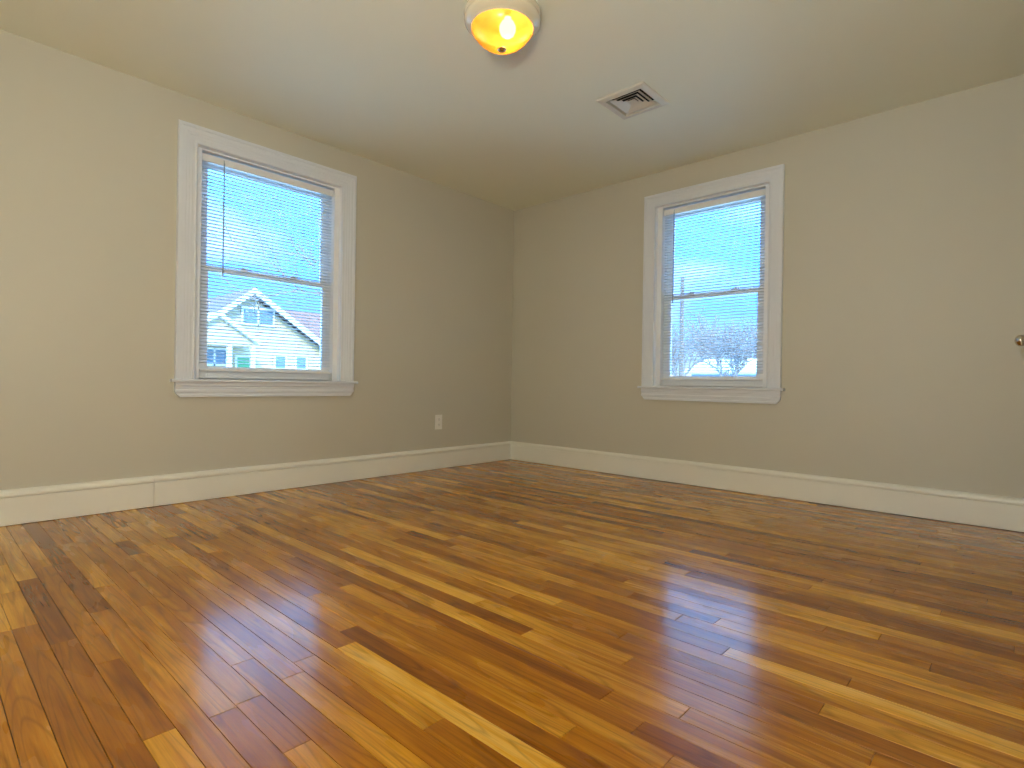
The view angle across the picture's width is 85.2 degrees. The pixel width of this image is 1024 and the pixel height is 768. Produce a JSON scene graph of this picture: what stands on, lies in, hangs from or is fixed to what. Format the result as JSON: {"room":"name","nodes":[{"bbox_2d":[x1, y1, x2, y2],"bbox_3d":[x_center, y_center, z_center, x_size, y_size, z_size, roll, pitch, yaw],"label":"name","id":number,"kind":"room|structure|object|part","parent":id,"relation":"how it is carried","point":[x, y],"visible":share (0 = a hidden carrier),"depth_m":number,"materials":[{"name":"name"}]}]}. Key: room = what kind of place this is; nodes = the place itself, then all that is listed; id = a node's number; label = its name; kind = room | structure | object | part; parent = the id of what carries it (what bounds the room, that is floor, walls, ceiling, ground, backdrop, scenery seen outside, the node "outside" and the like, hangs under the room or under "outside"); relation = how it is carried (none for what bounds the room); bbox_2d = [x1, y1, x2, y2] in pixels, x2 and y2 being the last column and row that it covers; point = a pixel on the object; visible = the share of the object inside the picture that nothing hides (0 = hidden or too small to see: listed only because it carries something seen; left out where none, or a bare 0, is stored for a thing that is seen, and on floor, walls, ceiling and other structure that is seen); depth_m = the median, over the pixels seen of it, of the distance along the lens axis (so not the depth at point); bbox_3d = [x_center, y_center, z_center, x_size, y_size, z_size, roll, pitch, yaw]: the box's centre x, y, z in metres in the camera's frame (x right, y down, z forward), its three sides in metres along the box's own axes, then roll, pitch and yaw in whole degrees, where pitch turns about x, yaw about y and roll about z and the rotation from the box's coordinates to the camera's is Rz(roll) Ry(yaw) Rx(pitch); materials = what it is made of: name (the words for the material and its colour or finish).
{"room":"empty bedroom","nodes":[
{"label":"empty bedroom","id":0,"kind":"room"},
{"bbox_2d":[0,30,513,489],"bbox_3d":[-1.747,-0.505,3.723,0.200,2.440,5.350,1,0,43],"label":"wall","id":1,"kind":"structure","parent":0,"point":[88,149],"depth_m":3.22,"materials":[{"name":"beige paint"}]},
{"bbox_2d":[0,441,510,526],"bbox_3d":[-1.683,0.625,3.649,0.024,0.176,4.950,1,0,43],"label":"baseboard","id":2,"kind":"structure","parent":1,"relation":"attached to","point":[42,503],"depth_m":3.46,"materials":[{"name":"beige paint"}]},
{"bbox_2d":[170,119,357,396],"bbox_3d":[-1.669,-0.738,3.812,0.309,1.640,1.233,1,0,43],"label":"window","id":3,"kind":"structure","parent":1,"relation":"in","point":[193,140],"depth_m":3.65,"materials":[{"name":"white paint"}]},
{"bbox_3d":[-1.662,-0.386,3.801,0.030,0.712,0.894,1,0,43],"label":"sash","id":4,"kind":"part","parent":3,"relation":"part of","materials":[{"name":"white plastic"}]},
{"bbox_3d":[-1.676,-1.077,3.823,0.026,0.721,0.894,1,0,43],"label":"sash","id":5,"kind":"part","parent":3,"relation":"part of","materials":[{"name":"white plastic"}]},
{"bbox_2d":[199,153,333,373],"bbox_3d":[-1.628,-0.751,3.774,0.043,1.347,0.886,1,0,43],"label":"window blind","id":6,"kind":"object","parent":3,"relation":"attached to","point":[206,158],"visible":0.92,"depth_m":3.73,"materials":[{"name":"white plastic"}]},
{"bbox_3d":[-1.816,-0.744,3.580,0.028,1.308,0.001,1,0,43],"label":"ladder cord","id":7,"kind":"part","parent":6,"relation":"part of","materials":[{"name":"white fabric"}]},
{"bbox_3d":[-1.644,-0.085,3.780,0.024,0.014,0.884,1,0,43],"label":"rail","id":8,"kind":"part","parent":6,"relation":"part of","materials":[{"name":"white plastic"}]},
{"bbox_3d":[-1.622,-1.402,3.777,0.030,0.045,0.886,1,0,43],"label":"head rail","id":9,"kind":"part","parent":6,"relation":"part of","materials":[{"name":"white plastic"}]},
{"bbox_3d":[-1.450,-0.739,3.978,0.028,1.308,0.001,1,0,43],"label":"ladder cord","id":10,"kind":"part","parent":6,"relation":"part of","materials":[{"name":"white fabric"}]},
{"bbox_3d":[-1.735,-0.002,3.863,0.160,0.068,1.092,1,0,43],"label":"exterior sill","id":11,"kind":"part","parent":3,"relation":"part of","materials":[{"name":"white plastic"}]},
{"bbox_2d":[435,415,441,429],"bbox_3d":[-0.630,0.328,4.796,0.009,0.125,0.075,1,0,43],"label":"wall outlet","id":12,"kind":"object","parent":1,"relation":"attached to","point":[438,418],"visible":1,"depth_m":4.79,"materials":[{"name":"white plastic"}]},
{"bbox_2d":[0,459,1023,767],"bbox_3d":[0.107,0.797,1.963,5.345,0.100,5.400,1,0,43],"label":"floor","id":13,"kind":"structure","parent":0,"point":[510,613],"depth_m":1.67,"materials":[{"name":"brown wood"}]},
{"bbox_2d":[0,0,1023,210],"bbox_3d":[0.202,-1.817,1.943,5.445,0.250,5.350,1,0,43],"label":"ceiling","id":14,"kind":"structure","parent":0,"point":[405,86],"depth_m":2.98,"materials":[{"name":"paint"}]},
{"bbox_2d":[464,0,540,54],"bbox_3d":[-0.045,-1.609,2.542,0.352,0.186,0.352,1,0,43],"label":"ceiling light","id":15,"kind":"object","parent":14,"relation":"attached to","point":[502,27],"visible":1,"depth_m":2.46,"materials":[{"name":"glass"}]},
{"bbox_2d":[596,81,669,119],"bbox_3d":[0.724,-1.775,3.325,0.316,0.202,0.316,1,0,43],"label":"ceiling vent","id":16,"kind":"object","parent":14,"relation":"in","point":[634,100],"visible":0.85,"depth_m":3.34,"materials":[{"name":"metal"}]},
{"bbox_2d":[511,74,1023,497],"bbox_3d":[1.521,-0.454,4.211,3.945,2.440,0.200,1,0,43],"label":"wall","id":17,"kind":"structure","parent":0,"point":[903,260],"depth_m":3.51,"materials":[{"name":"beige paint"}]},
{"bbox_2d":[637,164,784,403],"bbox_3d":[1.525,-0.681,4.218,1.097,1.626,0.309,1,0,43],"label":"window","id":18,"kind":"structure","parent":17,"relation":"in","point":[772,179],"depth_m":4.11,"materials":[{"name":"white paint"}]},
{"bbox_2d":[661,189,765,380],"bbox_3d":[1.488,-0.702,4.177,0.776,1.347,0.043,1,0,43],"label":"window blind","id":19,"kind":"object","parent":18,"relation":"attached to","point":[759,193],"visible":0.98,"depth_m":4.16,"materials":[{"name":"white plastic"}]},
{"bbox_3d":[1.320,-0.696,4.342,0.001,1.308,0.028,1,0,43],"label":"ladder cord","id":20,"kind":"part","parent":19,"relation":"part of","materials":[{"name":"white fabric"}]},
{"bbox_3d":[1.483,-0.036,4.184,0.774,0.014,0.024,1,0,43],"label":"rail","id":21,"kind":"part","parent":19,"relation":"part of","materials":[{"name":"white plastic"}]},
{"bbox_3d":[1.503,-1.353,4.181,0.776,0.045,0.030,1,0,43],"label":"head rail","id":22,"kind":"part","parent":19,"relation":"part of","materials":[{"name":"white plastic"}]},
{"bbox_3d":[1.614,-0.691,4.071,0.001,1.308,0.028,1,0,43],"label":"ladder cord","id":23,"kind":"part","parent":19,"relation":"part of","materials":[{"name":"white fabric"}]},
{"bbox_3d":[1.509,-0.337,4.207,0.784,0.712,0.030,1,0,43],"label":"sash","id":24,"kind":"part","parent":18,"relation":"part of","materials":[{"name":"white plastic"}]},
{"bbox_3d":[1.543,-1.027,4.230,0.784,0.721,0.026,1,0,43],"label":"sash","id":25,"kind":"part","parent":18,"relation":"part of","materials":[{"name":"white plastic"}]},
{"bbox_3d":[1.564,0.050,4.274,0.982,0.068,0.160,1,0,43],"label":"exterior sill","id":26,"kind":"part","parent":18,"relation":"part of","materials":[{"name":"white plastic"}]},
{"bbox_2d":[510,441,1023,531],"bbox_3d":[1.354,0.672,4.199,3.745,0.176,0.024,1,0,43],"label":"baseboard","id":27,"kind":"structure","parent":17,"relation":"attached to","point":[985,510],"depth_m":3.66,"materials":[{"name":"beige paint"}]},
{"bbox_3d":[1.056,-0.456,1.002,0.120,2.440,5.150,1,0,43],"label":"wall","id":28,"kind":"structure","parent":0,"visible":0},
{"bbox_2d":[1014,335,1023,345],"bbox_3d":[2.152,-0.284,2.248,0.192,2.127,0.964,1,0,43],"label":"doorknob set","id":29,"kind":"structure","parent":28,"relation":"in","point":[1019,340],"depth_m":2.54,"materials":[{"name":"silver metal"}]},
{"label":"outside","id":30,"kind":"structure","parent":0,"visible":0},
{"bbox_3d":[-2.332,1.708,62.000,240.000,0.300,200.000,1,0,43],"label":"ground","id":31,"kind":"structure","parent":30,"visible":0},
{"bbox_2d":[207,288,319,369],"bbox_3d":[-15.408,-1.647,29.716,11.050,6.101,7.797,1,0,43],"label":"house","id":32,"kind":"structure","parent":31,"relation":"on","point":[279,363],"depth_m":27.31,"materials":[{"name":"beige"}]},
{"bbox_3d":[-13.829,-1.267,25.866,0.060,0.685,1.045,1,0,43],"label":"pane","id":33,"kind":"part","parent":32,"relation":"part of","materials":[{"name":"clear glass"}]},
{"bbox_3d":[-12.945,-0.261,26.815,0.080,2.206,0.782,1,0,43],"label":"door","id":34,"kind":"part","parent":32,"relation":"part of","materials":[{"name":"teal"}]},
{"bbox_3d":[-12.960,-0.261,26.828,0.060,2.046,0.622,1,0,43],"label":"pane","id":35,"kind":"part","parent":32,"relation":"part of","materials":[{"name":"teal glass"}]},
{"bbox_3d":[-12.456,-3.282,27.318,0.060,0.747,1.467,1,0,43],"label":"pane","id":36,"kind":"part","parent":32,"relation":"part of","materials":[{"name":"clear glass"}]},
{"bbox_3d":[-11.722,-1.096,28.155,0.060,0.622,0.544,1,0,43],"label":"pane","id":37,"kind":"part","parent":32,"relation":"part of","materials":[{"name":"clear glass"}]},
{"bbox_3d":[-10.979,-1.086,28.961,0.060,0.622,0.544,1,0,43],"label":"pane","id":38,"kind":"part","parent":32,"relation":"part of","materials":[{"name":"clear glass"}]},
{"bbox_2d":[207,187,320,330],"bbox_3d":[-4.705,-2.864,18.042,9.745,9.027,6.863,1,0,-10],"label":"bare tree","id":39,"kind":"object","parent":31,"relation":"on","point":[238,187],"visible":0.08,"depth_m":16.85,"materials":[{"name":"grey plant"}]},
{"bbox_2d":[284,310,319,338],"bbox_3d":[-15.307,-2.120,44.904,9.000,7.000,12.000,1,0,43],"label":"house","id":40,"kind":"structure","parent":31,"relation":"on","point":[305,325],"depth_m":42.84,"materials":[{"name":"beige"}]},
{"bbox_2d":[679,278,683,375],"bbox_3d":[5.497,-0.844,18.096,0.700,5.200,0.168,1,0,43],"label":"utility pole","id":41,"kind":"object","parent":31,"relation":"on","point":[680,342],"visible":0.26,"depth_m":18.04,"materials":[{"name":"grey wood"}]},
{"bbox_2d":[671,308,733,375],"bbox_3d":[9.671,-1.123,29.953,4.503,5.967,4.339,1,0,21],"label":"bare tree","id":42,"kind":"object","parent":31,"relation":"on","point":[706,341],"visible":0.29,"depth_m":29.59,"materials":[{"name":"grey plant"}]},
{"bbox_2d":[678,313,752,358],"bbox_3d":[14.896,-1.615,40.998,5.120,7.079,5.363,1,0,43],"label":"bare tree","id":43,"kind":"object","parent":31,"relation":"on","point":[738,330],"visible":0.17,"depth_m":40.30,"materials":[{"name":"grey plant"}]},
{"bbox_2d":[678,317,756,375],"bbox_3d":[10.415,-0.604,25.973,3.705,4.962,4.458,1,0,-21],"label":"bare tree","id":44,"kind":"object","parent":31,"relation":"on","point":[736,371],"visible":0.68,"depth_m":25.78,"materials":[{"name":"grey plant"}]},
{"bbox_2d":[684,359,755,375],"bbox_3d":[14.866,0.154,33.928,6.300,3.450,7.000,1,0,43],"label":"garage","id":45,"kind":"structure","parent":31,"relation":"on","point":[745,371],"depth_m":32.68,"materials":[{"name":"white"}]},
{"bbox_2d":[722,324,756,357],"bbox_3d":[20.368,-1.490,45.961,6.745,6.988,5.357,1,0,43],"label":"bare tree","id":46,"kind":"object","parent":31,"relation":"on","point":[753,324],"visible":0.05,"depth_m":45.21,"materials":[{"name":"grey plant"}]}
]}

